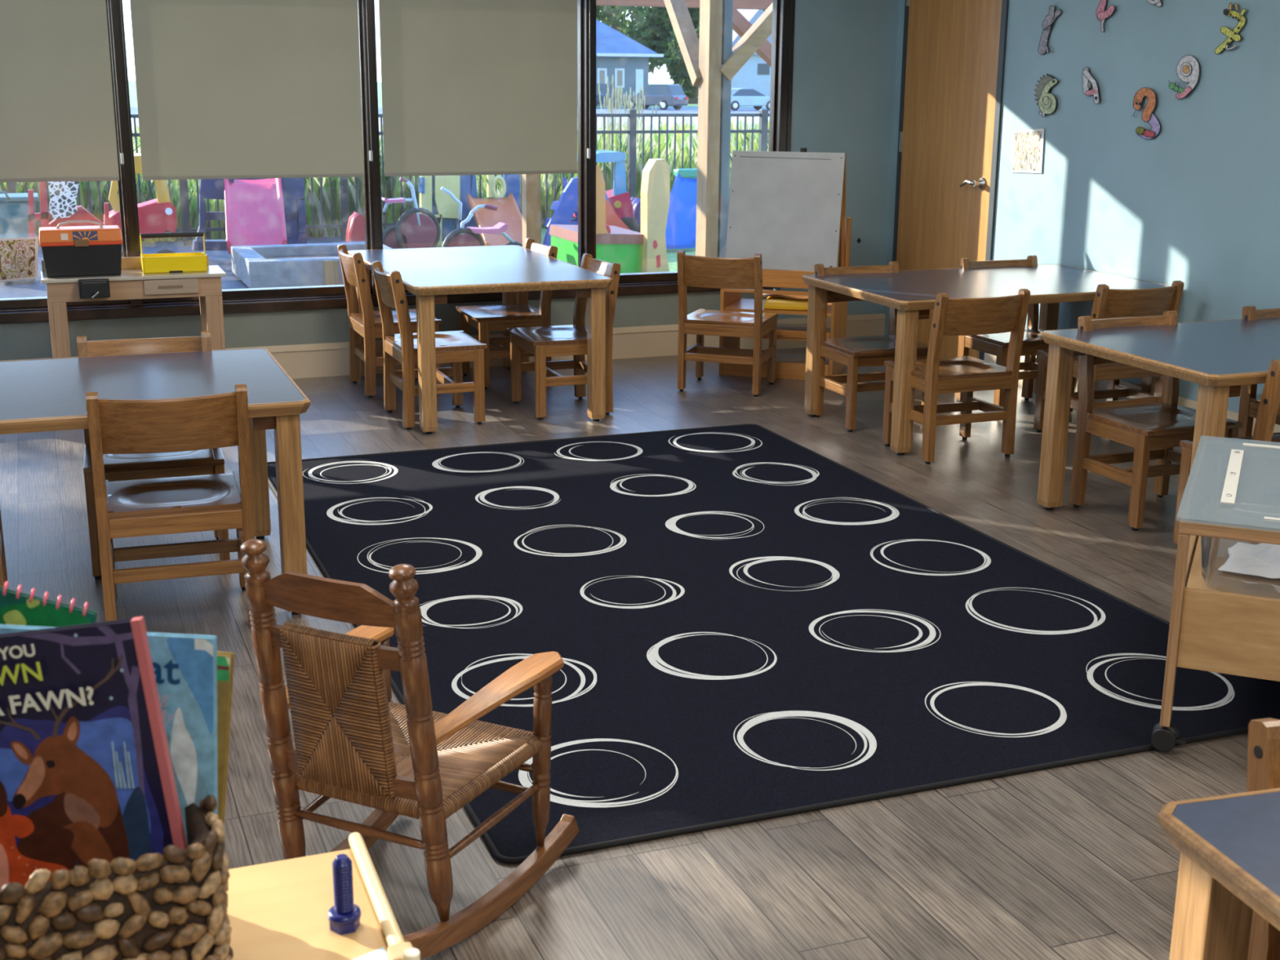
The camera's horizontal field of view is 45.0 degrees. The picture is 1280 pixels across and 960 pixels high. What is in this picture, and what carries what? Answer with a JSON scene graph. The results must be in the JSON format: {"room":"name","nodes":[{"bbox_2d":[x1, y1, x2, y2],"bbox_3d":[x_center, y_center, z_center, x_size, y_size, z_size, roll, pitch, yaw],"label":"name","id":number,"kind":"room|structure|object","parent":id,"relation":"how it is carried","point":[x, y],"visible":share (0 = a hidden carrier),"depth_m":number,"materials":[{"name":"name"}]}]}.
{"room":"children's room","nodes":[
{"label":"children's room","id":0,"kind":"room"},
{"bbox_2d":[0,0,898,360],"bbox_3d":[-1.550,-1.825,7.661,6.715,2.820,0.180,-5,16,-21],"label":"wall","id":1,"kind":"structure","parent":0,"point":[845,51],"depth_m":8.48,"materials":[{"name":"blue paint"}]},
{"bbox_2d":[0,0,129,309],"bbox_3d":[-2.996,-1.662,7.096,1.117,1.752,0.070,-5,16,-21],"label":"window","id":2,"kind":"structure","parent":1,"relation":"in","point":[24,302],"depth_m":7.33,"materials":[{"name":"brown metal"}]},
{"bbox_2d":[0,236,38,282],"bbox_3d":[-2.994,-1.012,7.164,0.399,0.218,0.003,-5,16,-21],"label":"print","id":3,"kind":"object","parent":2,"relation":"attached to","point":[19,256],"visible":1,"depth_m":7.20,"materials":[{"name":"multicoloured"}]},
{"bbox_2d":[0,0,119,182],"bbox_3d":[-2.962,-1.929,6.917,1.115,1.175,0.050,-5,16,-21],"label":"roller blind","id":4,"kind":"object","parent":2,"relation":"attached to","point":[57,120],"visible":1,"depth_m":7.07,"materials":[{"name":"fabric"}]},
{"bbox_2d":[106,0,142,306],"bbox_3d":[-2.441,-1.701,7.282,0.056,1.762,0.157,-5,16,-21],"label":"window frame","id":5,"kind":"structure","parent":1,"relation":"attached to","point":[114,14],"depth_m":7.24,"materials":[{"name":"brown metal"}]},
{"bbox_2d":[120,0,371,302],"bbox_3d":[-1.900,-1.762,7.510,1.122,1.752,0.070,-5,16,-21],"label":"window","id":6,"kind":"structure","parent":1,"relation":"in","point":[328,290],"depth_m":7.69,"materials":[{"name":"brown metal"}]},
{"bbox_2d":[129,0,364,180],"bbox_3d":[-1.855,-2.029,7.335,1.049,1.175,0.050,-5,16,-21],"label":"roller blind","id":7,"kind":"object","parent":6,"relation":"attached to","point":[226,89],"visible":1,"depth_m":7.37,"materials":[{"name":"fabric"}]},
{"bbox_2d":[360,0,382,294],"bbox_3d":[-1.342,-1.801,7.697,0.056,1.762,0.157,-5,16,-21],"label":"window frame","id":8,"kind":"structure","parent":1,"relation":"attached to","point":[367,6],"depth_m":7.66,"materials":[{"name":"brown metal"}]},
{"bbox_2d":[0,280,775,324],"bbox_3d":[-1.967,-0.874,7.696,5.800,0.061,0.150,-5,16,-21],"label":"window sill","id":9,"kind":"structure","parent":1,"relation":"attached to","point":[333,301],"depth_m":7.65,"materials":[{"name":"brown metal"}]},
{"bbox_2d":[1,313,885,378],"bbox_3d":[-1.616,-0.608,7.846,6.515,0.170,0.022,-5,16,-21],"label":"baseboard","id":10,"kind":"structure","parent":1,"relation":"attached to","point":[324,359],"depth_m":8.42,"materials":[{"name":"beige paint"}]},
{"bbox_2d":[373,0,582,292],"bbox_3d":[-0.816,-1.860,7.919,1.091,1.752,0.070,-5,16,-21],"label":"window","id":11,"kind":"structure","parent":1,"relation":"in","point":[580,2],"depth_m":8.09,"materials":[{"name":"brown metal"}]},
{"bbox_2d":[378,0,577,176],"bbox_3d":[-0.795,-2.126,7.735,1.016,1.175,0.050,-5,16,-21],"label":"roller blind","id":12,"kind":"object","parent":11,"relation":"attached to","point":[468,86],"visible":1,"depth_m":7.77,"materials":[{"name":"fabric"}]},
{"bbox_2d":[582,0,595,258],"bbox_3d":[-0.273,-1.898,8.101,0.056,1.762,0.157,-5,16,-21],"label":"trim","id":13,"kind":"structure","parent":1,"relation":"attached to","point":[588,6],"depth_m":8.06,"materials":[{"name":"brown metal"}]},
{"bbox_2d":[618,0,778,282],"bbox_3d":[0.240,-1.956,8.318,1.064,1.752,0.070,-5,16,-21],"label":"window","id":14,"kind":"structure","parent":1,"relation":"in","point":[673,275],"depth_m":8.44,"materials":[{"name":"brown metal"}]},
{"bbox_2d":[768,0,795,288],"bbox_3d":[0.775,-1.972,8.516,0.075,1.813,0.132,-5,16,-21],"label":"trim","id":15,"kind":"structure","parent":1,"relation":"attached to","point":[786,15],"depth_m":8.40,"materials":[{"name":"brown metal"}]},
{"bbox_2d":[0,347,1270,959],"bbox_3d":[0.227,0.751,3.293,6.915,0.120,10.610,-5,16,-21],"label":"floor","id":16,"kind":"structure","parent":0,"point":[1077,861],"depth_m":3.33,"materials":[{"name":"grey wood"}]},
{"bbox_2d":[40,254,226,358],"bbox_3d":[-2.330,-0.686,7.172,0.802,0.652,0.422,-5,16,-21],"label":"workbench","id":17,"kind":"object","parent":16,"relation":"on","point":[132,283],"visible":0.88,"depth_m":7.04,"materials":[{"name":"brown wood"}]},
{"bbox_2d":[39,220,122,277],"bbox_3d":[-2.541,-1.057,7.029,0.353,0.244,0.218,-5,16,-21],"label":"toolbox","id":18,"kind":"object","parent":17,"relation":"on","point":[67,251],"visible":1,"depth_m":6.96,"materials":[{"name":"black plastic"}]},
{"bbox_2d":[139,231,207,274],"bbox_3d":[-2.172,-1.061,7.191,0.286,0.176,0.152,-5,16,-21],"label":"tote","id":19,"kind":"object","parent":17,"relation":"on","point":[188,262],"visible":1,"depth_m":7.15,"materials":[{"name":"yellow plastic"}]},
{"bbox_2d":[140,252,207,274],"bbox_3d":[-2.173,-1.012,7.205,0.284,0.075,0.150,-5,16,-21],"label":"tray","id":20,"kind":"object","parent":19,"relation":"on","point":[188,262],"depth_m":7.15,"materials":[{"name":"yellow plastic"}]},
{"bbox_2d":[76,330,230,578],"bbox_3d":[-1.530,-0.091,4.854,0.409,0.690,0.432,-4,15,-18],"label":"chair","id":21,"kind":"object","parent":16,"relation":"on","point":[117,467],"visible":0.37,"depth_m":4.73,"materials":[{"name":"brown wood"}]},
{"bbox_2d":[0,347,311,614],"bbox_3d":[-1.736,0.037,4.479,1.440,0.628,0.910,-5,16,-20],"label":"table","id":22,"kind":"object","parent":16,"relation":"on","point":[49,394],"visible":0.7,"depth_m":4.40,"materials":[{"name":"brown wood"}]},
{"bbox_2d":[85,383,254,622],"bbox_3d":[-1.304,0.050,4.324,0.409,0.690,0.432,-4,15,-18],"label":"chair","id":23,"kind":"object","parent":16,"relation":"on","point":[124,508],"visible":0.92,"depth_m":4.17,"materials":[{"name":"brown wood"}]},
{"bbox_2d":[226,831,420,959],"bbox_3d":[-0.582,0.816,1.531,0.755,0.635,0.590,-5,16,-21],"label":"workbench","id":24,"kind":"object","parent":16,"relation":"on","point":[277,910],"visible":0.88,"depth_m":1.70,"materials":[{"name":"brown wood"}]},
{"bbox_2d":[0,794,233,959],"bbox_3d":[-0.608,0.422,1.546,0.361,0.201,0.280,-7,17,-27],"label":"storage basket","id":25,"kind":"object","parent":24,"relation":"on","point":[173,905],"visible":0.67,"depth_m":1.46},
{"bbox_2d":[0,581,97,626],"bbox_3d":[-0.723,0.229,1.662,0.294,0.318,0.026,1,15,4],"label":"picture book","id":26,"kind":"object","parent":25,"relation":"in","point":[17,607],"visible":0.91,"depth_m":1.63,"materials":[{"name":"green paper"}]},
{"bbox_2d":[0,598,91,626],"bbox_3d":[-0.633,0.155,1.636,0.104,0.054,0.001,15,11,0],"label":"print","id":27,"kind":"object","parent":26,"relation":"attached to","point":[34,613],"depth_m":1.63},
{"bbox_2d":[0,616,187,891],"bbox_3d":[-0.607,0.302,1.537,0.318,0.343,0.029,0,15,-2],"label":"picture book","id":28,"kind":"object","parent":25,"relation":"in","point":[86,774],"visible":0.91,"depth_m":1.53,"materials":[{"name":"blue paper"}]},
{"bbox_2d":[0,624,217,844],"bbox_3d":[-0.552,0.274,1.576,0.250,0.260,0.022,1,15,1],"label":"picture book","id":29,"kind":"object","parent":25,"relation":"in","point":[184,665],"visible":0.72,"depth_m":1.56,"materials":[{"name":"blue paper"}]},
{"bbox_2d":[165,637,213,844],"bbox_3d":[-0.473,0.279,1.571,0.079,0.248,0.001,3,12,0],"label":"print","id":30,"kind":"object","parent":29,"relation":"attached to","point":[194,656],"depth_m":1.56},
{"bbox_2d":[217,651,234,828],"bbox_3d":[-0.506,0.278,1.614,0.172,0.234,0.023,1,15,1],"label":"picture book","id":31,"kind":"object","parent":25,"relation":"in","point":[225,660],"visible":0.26,"depth_m":1.60,"materials":[{"name":"green paper"}]},
{"bbox_2d":[327,853,361,935],"bbox_3d":[-0.321,0.446,1.671,0.036,0.085,0.036,-5,16,-21],"label":"bolt","id":32,"kind":"object","parent":24,"relation":"on","point":[344,917],"visible":1,"depth_m":1.66,"materials":[{"name":"blue plastic"}]},
{"bbox_2d":[337,244,441,397],"bbox_3d":[-1.223,-0.785,7.509,0.432,0.690,0.409,-5,16,-21],"label":"chair","id":33,"kind":"object","parent":16,"relation":"on","point":[366,322],"visible":0.56,"depth_m":7.35,"materials":[{"name":"brown wood"}]},
{"bbox_2d":[240,538,578,959],"bbox_3d":[-0.439,0.432,2.801,0.449,0.734,0.623,7,16,25],"label":"rocking chair","id":34,"kind":"object","parent":16,"relation":"on","point":[355,744],"visible":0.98,"depth_m":2.67,"materials":[{"name":"brown wood"}]},
{"bbox_2d":[371,260,487,430],"bbox_3d":[-0.942,-0.611,6.852,0.432,0.690,0.409,-5,16,-21],"label":"chair","id":35,"kind":"object","parent":16,"relation":"on","point":[455,347],"visible":0.85,"depth_m":6.75,"materials":[{"name":"brown wood"}]},
{"bbox_2d":[347,244,613,434],"bbox_3d":[-0.791,-0.702,7.304,0.890,0.640,1.460,-5,16,-21],"label":"table","id":36,"kind":"object","parent":16,"relation":"on","point":[431,274],"visible":0.8,"depth_m":6.81,"materials":[{"name":"brown wood"}]},
{"bbox_2d":[455,237,557,389],"bbox_3d":[-0.660,-0.840,7.736,0.432,0.690,0.409,-5,16,-21],"label":"chair","id":37,"kind":"object","parent":16,"relation":"on","point":[490,317],"visible":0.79,"depth_m":7.60,"materials":[{"name":"brown wood"}]},
{"bbox_2d":[506,253,621,420],"bbox_3d":[-0.344,-0.665,7.077,0.432,0.690,0.409,-5,16,-21],"label":"chair","id":38,"kind":"object","parent":16,"relation":"on","point":[543,342],"visible":0.83,"depth_m":7.00,"materials":[{"name":"brown wood"}]},
{"bbox_2d":[676,249,777,396],"bbox_3d":[0.429,-0.789,7.574,0.409,0.690,0.432,5,15,18],"label":"chair","id":39,"kind":"object","parent":16,"relation":"on","point":[723,273],"visible":1,"depth_m":7.44,"materials":[{"name":"brown wood"}]},
{"bbox_2d":[266,423,1279,863],"bbox_3d":[0.119,0.253,4.927,2.165,0.014,3.403,-5,16,-21],"label":"rug","id":40,"kind":"object","parent":16,"relation":"on","point":[746,624],"visible":0.97,"depth_m":4.31,"materials":[{"name":"black carpet"}]},
{"bbox_2d":[1151,440,1279,751],"bbox_3d":[1.650,0.290,3.739,0.673,0.550,0.860,7,16,22],"label":"table","id":41,"kind":"object","parent":40,"relation":"on","point":[1221,621],"visible":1,"depth_m":3.46,"materials":[{"name":"brown wood"}]},
{"bbox_2d":[1176,435,1279,520],"bbox_3d":[1.641,0.015,3.669,0.636,0.014,0.880,7,16,22],"label":"lid","id":42,"kind":"object","parent":41,"relation":"on","point":[1229,490],"visible":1,"depth_m":3.75,"materials":[{"name":"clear plastic"}]},
{"bbox_2d":[1186,441,1279,599],"bbox_3d":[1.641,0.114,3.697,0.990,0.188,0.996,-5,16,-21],"label":"tub","id":43,"kind":"object","parent":41,"relation":"in","point":[1219,526],"depth_m":3.63,"materials":[{"name":"clear plastic"}]},
{"bbox_2d":[1217,542,1279,578],"bbox_3d":[1.602,0.185,3.620,0.433,0.058,0.269,8,17,27],"label":"crumpled paper","id":44,"kind":"object","parent":41,"relation":"in","point":[1262,559],"visible":0.98,"depth_m":3.64,"materials":[{"name":"white paper"}]},
{"bbox_2d":[718,147,851,380],"bbox_3d":[0.759,-1.125,7.960,0.605,1.150,0.400,5,15,16],"label":"easel","id":45,"kind":"object","parent":16,"relation":"on","point":[788,208],"visible":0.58,"depth_m":7.83,"materials":[{"name":"brown"}]},
{"bbox_2d":[723,268,814,295],"bbox_3d":[0.706,-1.005,7.835,0.564,0.116,0.080,5,15,16],"label":"tray","id":46,"kind":"object","parent":45,"relation":"on","point":[771,277],"depth_m":7.83,"materials":[{"name":"brown wood"}]},
{"bbox_2d":[724,298,831,316],"bbox_3d":[0.751,-0.897,8.022,0.554,0.016,0.380,5,15,16],"label":"shelf","id":47,"kind":"object","parent":45,"relation":"attached to","point":[731,304],"depth_m":7.92,"materials":[{"name":"brown wood"}]},
{"bbox_2d":[730,324,831,341],"bbox_3d":[0.750,-0.771,8.055,0.554,0.016,0.380,5,15,16],"label":"shelf","id":48,"kind":"object","parent":45,"relation":"attached to","point":[790,335],"depth_m":7.86,"materials":[{"name":"brown wood"}]},
{"bbox_2d":[813,261,928,431],"bbox_3d":[1.035,-0.604,6.887,0.409,0.690,0.432,-5,16,-20],"label":"chair","id":49,"kind":"object","parent":16,"relation":"on","point":[854,353],"visible":0.59,"depth_m":6.88,"materials":[{"name":"brown wood"}]},
{"bbox_2d":[882,288,1030,463],"bbox_3d":[1.283,-0.450,6.308,0.409,0.690,0.432,-5,16,-21],"label":"chair","id":50,"kind":"object","parent":16,"relation":"on","point":[933,375],"visible":0.94,"depth_m":6.18,"materials":[{"name":"brown wood"}]},
{"bbox_2d":[801,263,1169,454],"bbox_3d":[1.514,-0.561,6.836,1.370,0.640,0.900,-5,16,-21],"label":"table","id":51,"kind":"object","parent":16,"relation":"on","point":[913,293],"visible":0.62,"depth_m":6.64,"materials":[{"name":"brown wood"}]},
{"bbox_2d":[954,255,1075,411],"bbox_3d":[1.740,-0.671,7.163,0.409,0.690,0.432,-5,16,-21],"label":"chair","id":52,"kind":"object","parent":16,"relation":"on","point":[997,344],"visible":0.41,"depth_m":7.17,"materials":[{"name":"brown wood"}]},
{"bbox_2d":[1033,280,1184,445],"bbox_3d":[1.994,-0.520,6.597,0.409,0.690,0.432,-5,16,-21],"label":"chair","id":53,"kind":"object","parent":16,"relation":"on","point":[1108,303],"visible":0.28,"depth_m":6.43,"materials":[{"name":"brown wood"}]},
{"bbox_2d":[1069,310,1242,530],"bbox_3d":[1.810,-0.221,5.451,0.409,0.690,0.432,-5,16,-22],"label":"chair","id":54,"kind":"object","parent":16,"relation":"on","point":[1153,430],"visible":0.73,"depth_m":5.46,"materials":[{"name":"brown wood"}]},
{"bbox_2d":[1036,316,1279,510],"bbox_3d":[2.157,-0.163,5.341,1.290,0.640,0.890,-5,16,-21],"label":"table","id":55,"kind":"object","parent":16,"relation":"on","point":[1221,357],"visible":0.71,"depth_m":5.23,"materials":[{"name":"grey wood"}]},
{"bbox_2d":[1158,787,1279,959],"bbox_3d":[1.433,0.773,1.747,1.440,0.640,0.890,-4,15,-15],"label":"table","id":56,"kind":"object","parent":16,"relation":"on","point":[1228,845],"visible":1,"depth_m":1.85,"materials":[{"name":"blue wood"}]},
{"bbox_2d":[1173,359,1279,545],"bbox_3d":[2.030,-0.082,4.929,0.409,0.690,0.432,-5,16,-19],"label":"chair","id":57,"kind":"object","parent":16,"relation":"on","point":[1257,473],"visible":0.45,"depth_m":4.75,"materials":[{"name":"brown wood"}]},
{"bbox_2d":[1237,305,1279,488],"bbox_3d":[2.496,-0.286,5.721,0.409,0.690,0.432,-5,16,-21],"label":"chair","id":58,"kind":"object","parent":16,"relation":"on","point":[1249,403],"visible":0.34,"depth_m":5.76,"materials":[{"name":"brown wood"}]},
{"bbox_2d":[1247,717,1279,959],"bbox_3d":[1.049,0.680,1.994,0.409,0.690,0.432,-4,15,-15],"label":"chair","id":59,"kind":"object","parent":16,"relation":"on","point":[1264,734],"visible":0.56,"depth_m":2.03,"materials":[{"name":"brown wood"}]},
{"bbox_2d":[884,0,1279,413],"bbox_3d":[3.349,-0.857,4.120,0.160,2.820,10.210,-5,16,-21],"label":"wall","id":60,"kind":"structure","parent":0,"point":[1196,203],"depth_m":6.74,"materials":[{"name":"blue paint"}]},
{"bbox_2d":[896,0,1001,359],"bbox_3d":[1.610,-1.672,8.257,0.111,2.050,0.912,-5,16,-21],"label":"door","id":61,"kind":"structure","parent":60,"relation":"in","point":[946,138],"depth_m":8.21,"materials":[{"name":"brown wood"}]},
{"bbox_2d":[888,0,1008,359],"bbox_3d":[1.647,-1.691,8.252,0.062,2.110,0.985,-5,16,-21],"label":"trim","id":62,"kind":"structure","parent":60,"relation":"attached to","point":[1005,3],"depth_m":7.86,"materials":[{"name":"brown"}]},
{"bbox_2d":[1010,128,1044,173],"bbox_3d":[1.892,-1.609,7.551,0.002,0.219,0.262,-5,16,-21],"label":"print","id":63,"kind":"object","parent":60,"relation":"attached to","point":[1027,150],"visible":1,"depth_m":7.55,"materials":[{"name":"white paper"}]},
{"bbox_2d":[1034,73,1057,117],"bbox_3d":[1.932,-1.835,7.372,0.020,0.203,0.195,-4,15,-16],"label":"paper number","id":64,"kind":"object","parent":60,"relation":"attached to","point":[1046,101],"visible":1,"depth_m":7.36,"materials":[{"name":"green paper"}]},
{"bbox_2d":[983,352,1279,435],"bbox_3d":[3.448,0.463,3.917,0.022,0.170,9.140,-5,16,-21],"label":"baseboard","id":65,"kind":"structure","parent":60,"relation":"attached to","point":[1100,384],"depth_m":7.00,"materials":[{"name":"beige paint"}]},
{"bbox_2d":[1132,87,1160,139],"bbox_3d":[2.199,-1.593,6.715,0.015,0.219,0.192,-5,16,-21],"label":"paper number","id":66,"kind":"object","parent":60,"relation":"attached to","point":[1148,116],"visible":1,"depth_m":6.70,"materials":[{"name":"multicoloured paper"}]},
{"bbox_2d":[1168,54,1199,98],"bbox_3d":[2.279,-1.690,6.480,0.015,0.180,0.182,-5,16,-21],"label":"paper number","id":67,"kind":"object","parent":60,"relation":"attached to","point":[1188,69],"visible":1,"depth_m":6.46,"materials":[{"name":"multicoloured paper"}]},
{"label":"outside","id":68,"kind":"structure","parent":0,"visible":0},
{"bbox_2d":[128,80,765,107],"bbox_3d":[1.243,-67.020,264.628,600.000,0.001,292.000,-5,16,-21],"label":"lawn","id":69,"kind":"structure","parent":68,"point":[132,85],"depth_m":128.03,"materials":[{"name":"green plant"}]},
{"bbox_2d":[577,19,663,106],"bbox_3d":[-7.605,-31.865,117.708,16.100,6.400,10.350,-5,16,-21],"label":"house","id":70,"kind":"structure","parent":69,"relation":"on","point":[618,55],"depth_m":115.81,"materials":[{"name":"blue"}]},
{"bbox_2d":[595,5,661,70],"bbox_3d":[-2.827,-51.582,162.330,14.719,21.991,15.485,-5,16,-21],"label":"leafy tree","id":71,"kind":"object","parent":69,"relation":"on","point":[613,11],"visible":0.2,"depth_m":161.76,"materials":[{"name":"green plant"}]},
{"bbox_2d":[624,6,699,84],"bbox_3d":[3.180,-39.459,136.359,9.783,13.038,10.250,-5,16,-21],"label":"leafy tree","id":72,"kind":"object","parent":69,"relation":"on","point":[653,34],"visible":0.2,"depth_m":135.19,"materials":[{"name":"green plant"}]},
{"bbox_2d":[662,24,699,103],"bbox_3d":[4.307,-34.335,126.867,4.541,6.771,4.218,-5,16,-21],"label":"leafy tree","id":73,"kind":"object","parent":69,"relation":"on","point":[676,66],"visible":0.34,"depth_m":126.38,"materials":[{"name":"green plant"}]},
{"bbox_2d":[731,8,772,96],"bbox_3d":[11.221,-40.824,148.505,11.600,8.400,10.000,-5,16,-21],"label":"house","id":74,"kind":"structure","parent":69,"relation":"on","point":[755,73],"depth_m":143.91,"materials":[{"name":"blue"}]},
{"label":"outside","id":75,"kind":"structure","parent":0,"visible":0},
{"bbox_2d":[130,106,769,114],"bbox_3d":[21.156,-25.829,108.197,240.000,0.001,24.000,-5,16,-21],"label":"road","id":76,"kind":"structure","parent":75,"point":[134,110],"depth_m":101.70,"materials":[{"name":"grey asphalt"}]},
{"bbox_2d":[622,84,688,110],"bbox_3d":[0.998,-26.166,105.548,4.411,1.680,1.890,10,17,32],"label":"parked car","id":77,"kind":"object","parent":76,"relation":"on","point":[664,95],"visible":0.82,"depth_m":104.49,"materials":[{"name":"grey paint"}]},
{"bbox_2d":[730,88,769,111],"bbox_3d":[7.297,-26.086,105.889,4.611,1.450,1.890,-6,16,-24],"label":"parked car","id":78,"kind":"object","parent":76,"relation":"on","point":[740,96],"visible":0.53,"depth_m":105.00,"materials":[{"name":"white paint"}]},
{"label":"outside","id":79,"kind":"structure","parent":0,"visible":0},
{"bbox_2d":[0,234,346,298],"bbox_3d":[14.198,-3.107,18.471,120.000,0.100,8.510,-5,16,-21],"label":"ground","id":80,"kind":"structure","parent":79,"point":[222,259],"depth_m":12.50,"materials":[{"name":"concrete"}]},
{"bbox_2d":[0,191,39,282],"bbox_3d":[-4.594,-1.795,11.313,0.400,0.660,0.429,-5,16,-21],"label":"trash bin","id":81,"kind":"object","parent":80,"relation":"on","point":[14,207],"visible":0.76,"depth_m":11.15,"materials":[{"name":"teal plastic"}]},
{"bbox_2d":[27,182,109,237],"bbox_3d":[-3.949,-1.854,10.663,0.536,0.513,0.160,-5,16,-21],"label":"play gym","id":82,"kind":"object","parent":80,"relation":"on","point":[82,214],"visible":0.57,"depth_m":10.55,"materials":[{"name":"red plastic"}]},
{"bbox_2d":[48,181,79,219],"bbox_3d":[-3.941,-1.951,10.585,0.218,0.322,0.120,-5,16,-21],"label":"draped cloth","id":83,"kind":"object","parent":82,"relation":"hanging from","point":[63,194],"visible":0.81,"depth_m":10.53,"materials":[{"name":"white fabric"}]},
{"bbox_2d":[6,114,182,240],"bbox_3d":[-4.781,-2.631,13.530,1.430,1.190,0.070,-5,16,-21],"label":"fence panel","id":84,"kind":"object","parent":80,"relation":"on","point":[11,186],"visible":0.14,"depth_m":13.55,"materials":[{"name":"black metal"}]},
{"bbox_2d":[103,152,177,257],"bbox_3d":[-3.795,-2.017,11.714,0.524,0.896,0.480,-5,16,-21],"label":"toy car","id":85,"kind":"object","parent":80,"relation":"on","point":[158,215],"visible":0.31,"depth_m":11.56,"materials":[{"name":"red plastic"}]},
{"bbox_2d":[178,177,341,245],"bbox_3d":[-3.448,-2.752,14.034,1.430,1.190,0.070,-5,16,-21],"label":"fence panel","id":86,"kind":"object","parent":80,"relation":"on","point":[183,184],"visible":0.28,"depth_m":13.93,"materials":[{"name":"black metal"}]},
{"bbox_2d":[230,241,392,288],"bbox_3d":[-2.419,-1.621,11.625,1.150,0.200,1.125,-5,16,-21],"label":"raised planter","id":87,"kind":"object","parent":80,"relation":"on","point":[282,265],"visible":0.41,"depth_m":11.12,"materials":[{"name":"concrete"}]},
{"bbox_2d":[338,114,481,240],"bbox_3d":[-2.115,-2.874,14.537,1.430,1.190,0.070,-5,16,-21],"label":"fence panel","id":88,"kind":"object","parent":80,"relation":"on","point":[343,181],"visible":0.06,"depth_m":14.38,"materials":[{"name":"black metal"}]},
{"bbox_2d":[382,226,695,271],"bbox_3d":[2.299,-2.236,14.537,9.100,0.023,6.400,-5,16,-21],"label":"turf","id":89,"kind":"structure","parent":80,"relation":"on","point":[672,256],"depth_m":13.40,"materials":[{"name":"green plant"}]},
{"bbox_2d":[381,177,440,248],"bbox_3d":[-1.942,-2.220,13.061,0.547,0.677,0.158,-5,16,-21],"label":"tricycle","id":90,"kind":"object","parent":89,"relation":"on","point":[416,230],"visible":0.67,"depth_m":13.07,"materials":[{"name":"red metal"}]},
{"bbox_2d":[418,173,522,245],"bbox_3d":[-1.399,-2.402,13.557,0.929,0.776,0.890,-5,16,-21],"label":"playground equipment","id":91,"kind":"object","parent":89,"relation":"on","point":[441,204],"visible":0.62,"depth_m":13.75,"materials":[{"name":"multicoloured plastic"}]},
{"bbox_2d":[440,186,522,247],"bbox_3d":[-1.147,-1.882,11.768,0.721,0.691,0.444,-5,16,-21],"label":"tricycle","id":92,"kind":"object","parent":89,"relation":"on","point":[456,237],"visible":0.34,"depth_m":11.83,"materials":[{"name":"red metal"}]},
{"bbox_2d":[488,113,629,229],"bbox_3d":[-0.782,-2.995,15.040,1.430,1.190,0.070,-5,16,-21],"label":"fence panel","id":93,"kind":"object","parent":89,"relation":"on","point":[603,115],"visible":0.18,"depth_m":15.09,"materials":[{"name":"black metal"}]},
{"bbox_2d":[542,177,610,245],"bbox_3d":[-0.579,-2.419,13.947,0.449,0.662,1.086,6,16,21],"label":"slide","id":94,"kind":"object","parent":89,"relation":"on","point":[566,206],"visible":0.28,"depth_m":13.54,"materials":[{"name":"blue plastic"}]},
{"bbox_2d":[573,150,639,231],"bbox_3d":[-0.345,-2.665,14.460,0.550,0.809,0.460,-5,16,-21],"label":"toy car","id":95,"kind":"object","parent":89,"relation":"on","point":[619,197],"visible":0.38,"depth_m":14.32,"materials":[{"name":"blue plastic"}]},
{"bbox_2d":[549,158,670,273],"bbox_3d":[-0.232,-1.989,11.819,0.708,0.946,0.824,-5,16,-21],"label":"playground equipment","id":96,"kind":"object","parent":89,"relation":"on","point":[644,251],"visible":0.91,"depth_m":11.55,"materials":[{"name":"green plastic"}]},
{"bbox_2d":[665,168,697,248],"bbox_3d":[0.439,-2.455,13.981,0.492,0.691,1.435,2,15,6],"label":"slide","id":97,"kind":"object","parent":89,"relation":"on","point":[681,226],"visible":0.47,"depth_m":13.71,"materials":[{"name":"blue plastic"}]},
{"bbox_2d":[626,109,760,198],"bbox_3d":[0.551,-3.116,15.544,1.430,1.190,0.070,-5,16,-21],"label":"fence panel","id":98,"kind":"object","parent":89,"relation":"on","point":[632,119],"visible":0.48,"depth_m":15.32,"materials":[{"name":"black metal"}]},
{"bbox_2d":[521,0,773,257],"bbox_3d":[-1.417,-2.346,10.004,11.200,2.480,3.145,-5,16,-21],"label":"pergola","id":99,"kind":"object","parent":80,"relation":"on","point":[702,59],"visible":0.28,"depth_m":9.12,"materials":[{"name":"brown wood"}]},
{"bbox_2d":[717,0,733,257],"bbox_3d":[0.499,-2.078,9.161,0.057,2.420,0.060,-5,16,-21],"label":"downpipe","id":100,"kind":"object","parent":99,"relation":"attached to","point":[727,5],"visible":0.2,"depth_m":9.14,"materials":[{"name":"grey metal"}]},
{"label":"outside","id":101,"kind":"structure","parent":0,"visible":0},
{"bbox_3d":[23.423,-10.695,49.027,200.000,0.780,43.500,-5,16,-21],"label":"meadow","id":102,"kind":"object","parent":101,"visible":0},
{"bbox_2d":[0,121,768,245],"bbox_3d":[-2.136,-3.352,16.748,14.351,1.047,4.708,-5,16,-21],"label":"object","id":103,"kind":"structure","parent":102,"relation":"on","point":[20,186],"depth_m":14.80,"materials":[{"name":"green plant"}]},
{"bbox_2d":[131,116,769,182],"bbox_3d":[2.363,-8.023,36.073,29.579,1.418,29.543,-5,16,-21],"label":"growth","id":104,"kind":"object","parent":102,"relation":"on","point":[686,126],"visible":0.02,"depth_m":33.30,"materials":[{"name":"green plant"}]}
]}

